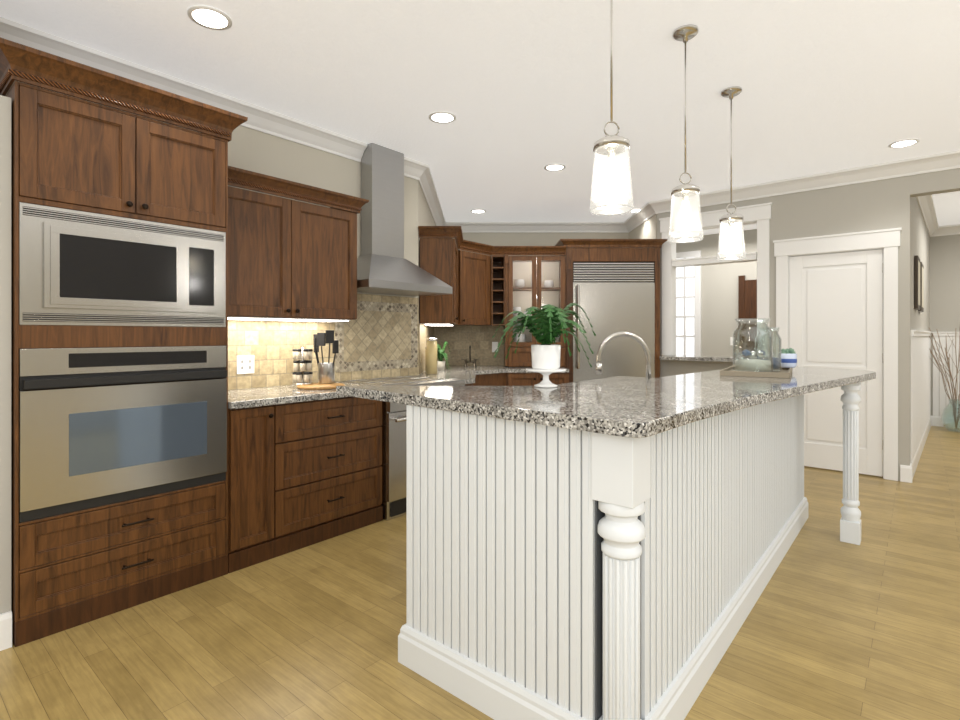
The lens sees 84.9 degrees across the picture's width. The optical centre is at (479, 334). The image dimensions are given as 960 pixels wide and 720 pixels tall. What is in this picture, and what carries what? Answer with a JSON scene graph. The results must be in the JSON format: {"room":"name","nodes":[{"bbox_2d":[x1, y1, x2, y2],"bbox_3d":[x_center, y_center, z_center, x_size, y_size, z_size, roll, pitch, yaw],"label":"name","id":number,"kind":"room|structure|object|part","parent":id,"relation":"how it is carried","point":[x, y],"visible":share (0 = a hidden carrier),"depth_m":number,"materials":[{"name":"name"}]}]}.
{"room":"kitchen","nodes":[
{"label":"kitchen","id":0,"kind":"room"},
{"bbox_2d":[0,95,10,613],"bbox_3d":[-2.192,0.150,2.265,0.570,2.240,0.173,0,0,40],"label":"wall","id":1,"kind":"structure","parent":0,"point":[5,102],"depth_m":2.13,"materials":[{"name":"beige paint"}]},
{"bbox_2d":[0,611,11,650],"bbox_3d":[-1.966,1.199,2.076,0.016,0.142,0.173,0,0,40],"label":"baseboard","id":2,"kind":"structure","parent":1,"relation":"attached to","point":[5,618],"depth_m":2.12,"materials":[{"name":"white"}]},
{"bbox_2d":[7,81,417,389],"bbox_3d":[-1.534,-0.115,3.585,0.120,2.770,2.920,0,0,40],"label":"wall","id":3,"kind":"structure","parent":0,"point":[249,149],"depth_m":3.84,"materials":[{"name":"beige paint"}]},
{"bbox_2d":[0,17,367,161],"bbox_3d":[-1.654,-1.438,3.273,0.098,0.125,2.288,0,0,40],"label":"crown molding","id":4,"kind":"structure","parent":3,"relation":"attached to","point":[261,119],"depth_m":3.16,"materials":[{"name":"white wood"}]},
{"bbox_2d":[228,186,356,319],"bbox_3d":[-1.323,-0.490,3.454,0.365,0.760,1.029,0,0,40],"label":"upper cabinet","id":5,"kind":"object","parent":3,"relation":"attached to","point":[288,258],"visible":0.77,"depth_m":3.34,"materials":[{"name":"brown wood"}]},
{"bbox_2d":[228,316,349,321],"bbox_3d":[-1.328,-0.103,3.458,0.260,0.011,0.949,0,0,40],"label":"under-cabinet light","id":6,"kind":"object","parent":5,"relation":"attached to","point":[229,317],"visible":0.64,"depth_m":3.39,"materials":[{"name":"white plastic"}]},
{"bbox_2d":[228,166,368,213],"bbox_3d":[-1.293,-0.917,3.466,0.395,0.095,1.087,0,0,40],"label":"crown molding","id":7,"kind":"structure","parent":3,"relation":"attached to","point":[234,173],"depth_m":3.33,"materials":[{"name":"brown wood"}]},
{"bbox_2d":[228,293,418,389],"bbox_3d":[-1.168,0.012,3.916,0.014,0.684,1.935,0,0,40],"label":"backsplash","id":8,"kind":"structure","parent":3,"relation":"attached to","point":[383,339],"depth_m":4.05,"materials":[{"name":"tile"}]},
{"bbox_2d":[237,355,253,373],"bbox_3d":[-1.544,0.195,3.459,0.008,0.120,0.115,0,0,40],"label":"outlet","id":9,"kind":"object","parent":8,"relation":"attached to","point":[245,364],"visible":1,"depth_m":3.46,"materials":[{"name":"white plastic"}]},
{"bbox_2d":[357,143,451,295],"bbox_3d":[-0.672,-0.918,4.160,0.438,1.160,0.860,0,0,40],"label":"range hood","id":10,"kind":"object","parent":3,"relation":"attached to","point":[382,268],"visible":0.86,"depth_m":4.15,"materials":[{"name":"metal"}]},
{"bbox_2d":[419,323,433,373],"bbox_3d":[-0.544,0.125,5.408,0.007,0.456,1.425,0,0,0],"label":"backsplash","id":11,"kind":"structure","parent":3,"relation":"attached to","point":[425,331],"depth_m":5.03,"materials":[{"name":"tile"}]},
{"bbox_2d":[418,181,435,374],"bbox_3d":[-0.610,-0.115,5.918,0.120,2.770,2.505,0,0,0],"label":"wall","id":12,"kind":"structure","parent":0,"point":[425,218],"depth_m":4.94,"materials":[{"name":"beige paint"}]},
{"bbox_2d":[434,255,503,364],"bbox_3d":[0.725,0.170,6.361,2.550,2.200,0.478,0,0,0],"label":"wall","id":13,"kind":"structure","parent":0,"point":[459,339],"depth_m":6.12,"materials":[{"name":"beige tile"}]},
{"bbox_2d":[492,342,497,351],"bbox_3d":[0.175,0.140,6.119,0.070,0.120,0.006,0,0,0],"label":"alcove outlet","id":14,"kind":"object","parent":13,"relation":"attached to","point":[494,344],"visible":0.82,"depth_m":6.12,"materials":[{"name":"white plastic"}]},
{"bbox_2d":[0,0,959,234],"bbox_3d":[2.126,-1.530,4.743,12.000,0.060,16.000,0,0,40],"label":"ceiling","id":15,"kind":"structure","parent":0,"point":[827,85],"depth_m":3.07,"materials":[{"name":"white paint"}]},
{"bbox_2d":[187,5,231,29],"bbox_3d":[-1.274,-1.496,2.479,0.190,0.007,0.190,0,0,40],"label":"recessed light","id":16,"kind":"object","parent":15,"relation":"in","point":[208,17],"visible":1,"depth_m":2.47,"materials":[{"name":"white"}]},
{"bbox_2d":[428,111,455,122],"bbox_3d":[-0.259,-1.496,3.611,0.190,0.007,0.190,0,0,40],"label":"recessed light","id":17,"kind":"object","parent":15,"relation":"in","point":[439,116],"visible":1,"depth_m":3.61,"materials":[{"name":"white"}]},
{"bbox_2d":[471,209,485,212],"bbox_3d":[-0.020,-1.496,6.350,0.190,0.007,0.190,0,0,40],"label":"recessed light","id":18,"kind":"object","parent":15,"relation":"in","point":[474,210],"visible":1,"depth_m":6.35,"materials":[{"name":"white"}]},
{"bbox_2d":[544,164,565,170],"bbox_3d":[0.669,-1.496,4.686,0.190,0.007,0.190,0,0,40],"label":"recessed light","id":19,"kind":"object","parent":15,"relation":"in","point":[551,167],"visible":1,"depth_m":4.69,"materials":[{"name":"white"}]},
{"bbox_2d":[590,0,633,215],"bbox_3d":[0.494,-0.983,1.974,0.162,1.032,0.162,0,0,40],"label":"pendant light","id":20,"kind":"object","parent":15,"relation":"hanging from","point":[611,188],"visible":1,"depth_m":1.92,"materials":[{"name":"white glass"}]},
{"bbox_2d":[668,24,702,242],"bbox_3d":[1.015,-0.983,2.594,0.162,1.032,0.162,0,0,40],"label":"pendant light","id":21,"kind":"object","parent":15,"relation":"hanging from","point":[685,225],"visible":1,"depth_m":2.54,"materials":[{"name":"white glass"}]},
{"bbox_2d":[717,86,745,260],"bbox_3d":[1.542,-0.983,3.223,0.162,1.032,0.162,0,0,40],"label":"pendant light","id":22,"kind":"object","parent":15,"relation":"hanging from","point":[731,242],"visible":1,"depth_m":3.18,"materials":[{"name":"white glass"}]},
{"bbox_2d":[888,139,919,147],"bbox_3d":[3.311,-1.496,4.101,0.190,0.007,0.190,0,0,40],"label":"recessed light","id":23,"kind":"object","parent":15,"relation":"in","point":[906,142],"visible":1,"depth_m":4.10,"materials":[{"name":"white"}]},
{"bbox_2d":[0,426,959,719],"bbox_3d":[2.126,1.300,4.743,12.000,0.060,16.000,0,0,40],"label":"floor","id":24,"kind":"structure","parent":0,"point":[869,630],"depth_m":2.17,"materials":[{"name":"brown wood"}]},
{"bbox_2d":[6,81,227,646],"bbox_3d":[-1.829,0.117,2.642,0.633,2.305,0.857,0,0,40],"label":"oven cabinet","id":25,"kind":"object","parent":24,"relation":"on","point":[72,569],"visible":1,"depth_m":2.38,"materials":[{"name":"brown wood"}]},
{"bbox_2d":[19,202,225,326],"bbox_3d":[-1.611,-0.292,2.461,0.046,0.501,0.831,0,0,40],"label":"microwave","id":26,"kind":"object","parent":25,"relation":"on","point":[82,268],"visible":1,"depth_m":2.39,"materials":[{"name":"silver metal"}]},
{"bbox_2d":[19,346,226,522],"bbox_3d":[-1.606,0.412,2.456,0.060,0.711,0.831,0,0,40],"label":"wall oven","id":27,"kind":"object","parent":25,"relation":"in","point":[81,447],"visible":1,"depth_m":2.39,"materials":[{"name":"silver metal"}]},
{"bbox_2d":[0,37,247,141],"bbox_3d":[-1.815,-1.097,2.631,0.668,0.125,1.001,0,0,40],"label":"crown molding","id":28,"kind":"object","parent":25,"relation":"on","point":[13,55],"visible":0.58,"depth_m":2.35,"materials":[{"name":"brown wood"}]},
{"bbox_2d":[228,397,382,572],"bbox_3d":[-1.216,0.833,3.375,0.630,0.874,1.046,0,0,40],"label":"base cabinet","id":29,"kind":"object","parent":24,"relation":"on","point":[307,473],"visible":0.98,"depth_m":3.12,"materials":[{"name":"brown wood"}]},
{"bbox_2d":[228,382,368,408],"bbox_3d":[-1.215,0.374,3.377,0.628,0.039,1.050,0,0,40],"label":"countertop","id":30,"kind":"structure","parent":29,"relation":"on","point":[264,396],"depth_m":3.13,"materials":[{"name":"stone"}]},
{"bbox_2d":[292,347,312,384],"bbox_3d":[-1.207,0.208,3.571,0.140,0.250,0.140,0,0,40],"label":"spice rack","id":31,"kind":"object","parent":30,"relation":"on","point":[302,356],"visible":1,"depth_m":3.53,"materials":[{"name":"silver metal"}]},
{"bbox_2d":[297,383,344,389],"bbox_3d":[-1.069,0.344,3.534,0.310,0.020,0.310,0,0,40],"label":"cutting board","id":32,"kind":"object","parent":30,"relation":"on","point":[315,386],"visible":0.83,"depth_m":3.42,"materials":[{"name":"brown wood"}]},
{"bbox_2d":[313,330,338,383],"bbox_3d":[-1.072,0.150,3.622,0.169,0.366,0.139,0,0,40],"label":"utensil crock","id":33,"kind":"object","parent":32,"relation":"on","point":[326,371],"visible":1,"depth_m":3.58,"materials":[{"name":"silver metal"}]},
{"bbox_2d":[335,376,464,520],"bbox_3d":[-0.592,0.808,4.046,0.692,0.924,0.763,0,0,40],"label":"range","id":34,"kind":"object","parent":24,"relation":"on","point":[394,415],"visible":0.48,"depth_m":3.63,"materials":[{"name":"silver metal"}]},
{"bbox_2d":[413,226,568,385],"bbox_3d":[0.166,0.152,5.156,1.509,2.235,1.993,0,0,2],"label":"kitchen cabinets","id":35,"kind":"object","parent":24,"relation":"on","point":[486,288],"visible":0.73,"depth_m":5.59,"materials":[{"name":"wood"}]},
{"bbox_2d":[423,323,452,325],"bbox_3d":[-0.388,-0.099,5.040,0.245,0.011,0.610,0,0,0],"label":"light","id":36,"kind":"object","parent":35,"relation":"on","point":[430,324],"depth_m":4.74,"materials":[{"name":"white"}]},
{"bbox_2d":[413,365,568,383],"bbox_3d":[-0.034,0.374,5.508,1.557,0.039,2.182,0,0,40],"label":"countertop","id":37,"kind":"structure","parent":35,"relation":"on","point":[468,373],"depth_m":5.35,"materials":[{"name":"stone"}]},
{"bbox_2d":[425,338,437,373],"bbox_3d":[-0.453,0.189,4.873,0.102,0.330,0.252,0,0,-10],"label":"canisters","id":38,"kind":"object","parent":37,"relation":"on","point":[431,343],"visible":1,"depth_m":4.76,"materials":[{"name":"beige"}]},
{"bbox_2d":[437,341,449,369],"bbox_3d":[-0.405,0.209,5.311,0.215,0.289,0.203,0,0,0],"label":"plant","id":39,"kind":"object","parent":37,"relation":"on","point":[441,354],"visible":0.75,"depth_m":5.27,"materials":[{"name":"green plant"}]},
{"bbox_2d":[461,346,478,366],"bbox_3d":[-0.110,0.234,5.832,0.148,0.239,0.148,0,0,-45],"label":"bar faucet","id":40,"kind":"object","parent":37,"relation":"on","point":[465,360],"visible":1,"depth_m":5.85,"materials":[{"name":"brown metal"}]},
{"bbox_3d":[0.195,-0.917,5.199,1.482,0.095,1.103,0,0,0],"label":"alcove crown","id":41,"kind":"part","parent":35,"relation":"part of","materials":[{"name":"brown wood"}]},
{"bbox_2d":[336,367,875,719],"bbox_3d":[0.971,0.750,2.943,1.899,1.040,3.157,0,0,40],"label":"kitchen island","id":42,"kind":"object","parent":24,"relation":"on","point":[595,549],"visible":1,"depth_m":1.78,"materials":[{"name":"white wood"}]},
{"bbox_2d":[492,303,595,387],"bbox_3d":[0.281,0.043,2.308,0.454,0.372,0.538,0,0,9],"label":"fern plant","id":43,"kind":"object","parent":42,"relation":"on","point":[545,356],"visible":1,"depth_m":2.28,"materials":[{"name":"green plant"}]},
{"bbox_3d":[0.984,1.199,2.849,0.958,0.142,2.914,0,0,40],"label":"baseboard","id":44,"kind":"part","parent":42,"relation":"part of","materials":[{"name":"white wood"}]},
{"bbox_3d":[0.407,0.771,1.513,0.135,0.998,0.135,0,0,40],"label":"corner post","id":45,"kind":"part","parent":42,"relation":"part of","materials":[{"name":"white wood"}]},
{"bbox_2d":[595,331,650,378],"bbox_3d":[0.787,0.167,2.845,0.313,0.373,0.076,0,0,-1],"label":"island faucet","id":46,"kind":"object","parent":42,"relation":"on","point":[598,365],"visible":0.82,"depth_m":2.85,"materials":[{"name":"silver metal"}]},
{"bbox_2d":[720,318,791,377],"bbox_3d":[1.651,0.067,3.119,0.340,0.324,0.580,0,0,32],"label":"tray","id":47,"kind":"object","parent":42,"relation":"on","point":[760,366],"visible":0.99,"depth_m":2.99,"materials":[{"name":"beige wicker"}]},
{"bbox_2d":[778,348,796,367],"bbox_3d":[1.896,0.140,3.239,0.106,0.121,0.106,0,0,40],"label":"succulent pot","id":48,"kind":"object","parent":47,"relation":"in","point":[789,356],"visible":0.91,"depth_m":3.20,"materials":[{"name":"blue"}]},
{"bbox_3d":[2.286,0.771,3.238,0.104,0.998,0.104,0,0,40],"label":"leg","id":49,"kind":"part","parent":42,"relation":"part of","materials":[{"name":"white wood"}]},
{"bbox_2d":[565,248,659,382],"bbox_3d":[1.465,0.152,6.139,1.050,2.235,0.702,0,0,0],"label":"enclosure","id":50,"kind":"object","parent":24,"relation":"on","point":[572,254],"visible":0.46,"depth_m":5.80,"materials":[{"name":"brown wood"}]},
{"bbox_2d":[555,239,667,247],"bbox_3d":[1.465,-1.007,5.969,1.174,0.085,0.462,0,0,0],"label":"crown molding","id":51,"kind":"structure","parent":50,"relation":"attached to","point":[569,243],"depth_m":5.77,"materials":[{"name":"brown wood"}]},
{"bbox_2d":[573,262,654,381],"bbox_3d":[1.480,0.226,6.107,0.904,2.068,0.746,0,0,0],"label":"refrigerator","id":52,"kind":"object","parent":24,"relation":"on","point":[615,297],"visible":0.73,"depth_m":5.80,"materials":[{"name":"silver metal"}]},
{"bbox_2d":[929,328,959,431],"bbox_3d":[6.312,0.488,7.047,0.795,1.560,0.679,0,0,-2],"label":"floor vase","id":53,"kind":"object","parent":24,"relation":"on","point":[954,400],"visible":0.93,"depth_m":6.93,"materials":[{"name":"clear glass"}]},
{"bbox_2d":[455,233,628,254],"bbox_3d":[0.785,-0.115,7.110,2.670,2.770,0.120,0,0,0],"label":"wall","id":54,"kind":"structure","parent":0,"point":[493,239],"depth_m":7.05,"materials":[{"name":"beige paint"}]},
{"bbox_2d":[629,214,656,238],"bbox_3d":[2.060,-0.115,6.510,0.120,2.770,1.080,0,0,0],"label":"wall","id":55,"kind":"structure","parent":0,"point":[648,229],"depth_m":6.31,"materials":[{"name":"beige paint"}]},
{"bbox_2d":[676,229,756,356],"bbox_3d":[3.169,-0.115,8.110,5.269,2.770,0.100,0,0,40],"label":"wall","id":56,"kind":"structure","parent":0,"point":[719,282],"depth_m":7.75,"materials":[{"name":"grey paint"}]},
{"bbox_2d":[676,250,700,355],"bbox_3d":[3.082,-0.130,8.091,0.620,2.280,0.038,0,0,40],"label":"window","id":57,"kind":"structure","parent":56,"relation":"in","point":[688,279],"depth_m":8.01,"materials":[{"name":"white glass"}]},
{"bbox_2d":[730,337,735,344],"bbox_3d":[3.667,0.090,7.614,0.070,0.120,0.016,0,0,40],"label":"light switch","id":58,"kind":"object","parent":56,"relation":"attached to","point":[731,338],"visible":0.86,"depth_m":7.62,"materials":[{"name":"white plastic"}]},
{"bbox_2d":[738,275,756,356],"bbox_3d":[4.038,0.207,7.239,0.880,2.115,0.112,0,0,40],"label":"door","id":59,"kind":"structure","parent":56,"relation":"in","point":[747,289],"depth_m":7.46,"materials":[{"name":"brown wood"}]},
{"bbox_2d":[657,168,959,480],"bbox_3d":[4.678,-0.115,3.790,6.866,2.770,0.120,0,0,40],"label":"wall","id":60,"kind":"structure","parent":0,"point":[879,204],"depth_m":4.75,"materials":[{"name":"grey paint"}]},
{"bbox_2d":[404,150,959,232],"bbox_3d":[3.497,-1.438,4.665,9.246,0.125,3.435,0,0,20],"label":"crown molding","id":61,"kind":"structure","parent":60,"relation":"attached to","point":[413,169],"depth_m":5.23,"materials":[{"name":"white wood"}]},
{"bbox_2d":[660,355,750,361],"bbox_3d":[2.459,0.250,5.528,1.040,0.039,0.390,0,0,40],"label":"ledge","id":62,"kind":"object","parent":60,"relation":"attached to","point":[675,357],"depth_m":5.46,"materials":[{"name":"grey stone"}]},
{"bbox_2d":[659,202,771,356],"bbox_3d":[2.494,-0.540,5.602,1.130,1.539,0.153,0,0,40],"label":"window frame","id":63,"kind":"structure","parent":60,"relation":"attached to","point":[759,214],"depth_m":5.51,"materials":[{"name":"white wood"}]},
{"bbox_2d":[789,249,882,476],"bbox_3d":[3.291,0.247,4.884,0.728,2.021,0.122,0,0,40],"label":"pantry door","id":64,"kind":"structure","parent":60,"relation":"in","point":[836,299],"depth_m":4.88,"materials":[{"name":"white wood"}]},
{"bbox_2d":[773,227,901,480],"bbox_3d":[3.314,0.170,4.914,0.990,2.200,0.153,0,0,40],"label":"door frame","id":65,"kind":"structure","parent":60,"relation":"attached to","point":[888,240],"depth_m":4.62,"materials":[{"name":"white wood"}]},
{"bbox_2d":[900,416,959,482],"bbox_3d":[5.878,1.199,5.931,7.746,0.142,2.876,0,0,0],"label":"baseboard","id":66,"kind":"structure","parent":60,"relation":"attached to","point":[907,473],"depth_m":5.61,"materials":[{"name":"white wood"}]},
{"bbox_2d":[916,195,959,236],"bbox_3d":[6.764,-1.438,4.553,4.650,0.125,3.730,0,0,40],"label":"crown molding","id":67,"kind":"structure","parent":60,"relation":"attached to","point":[926,203],"depth_m":6.65,"materials":[{"name":"white wood"}]},
{"bbox_2d":[910,197,929,330],"bbox_3d":[4.971,-0.115,6.057,0.200,2.770,3.743,0,0,43],"label":"wall","id":68,"kind":"structure","parent":0,"point":[919,235],"depth_m":5.62,"materials":[{"name":"grey paint"}]},
{"bbox_2d":[914,255,923,311],"bbox_3d":[4.453,-0.500,5.320,0.027,0.500,1.000,0,0,43],"label":"picture frames","id":69,"kind":"object","parent":68,"relation":"attached to","point":[918,266],"visible":1,"depth_m":5.01,"materials":[{"name":"brown"}]},
{"bbox_2d":[910,330,959,462],"bbox_3d":[6.214,0.542,5.024,3.197,1.175,3.710,0,0,40],"label":"wainscoting","id":70,"kind":"structure","parent":68,"relation":"attached to","point":[920,341],"depth_m":6.70,"materials":[{"name":"white wood"}]},
{"bbox_2d":[930,234,959,415],"bbox_3d":[7.989,-0.115,6.037,4.681,2.770,0.120,0,0,40],"label":"wall","id":71,"kind":"structure","parent":0,"point":[944,250],"depth_m":7.27,"materials":[{"name":"grey paint"}]}
]}

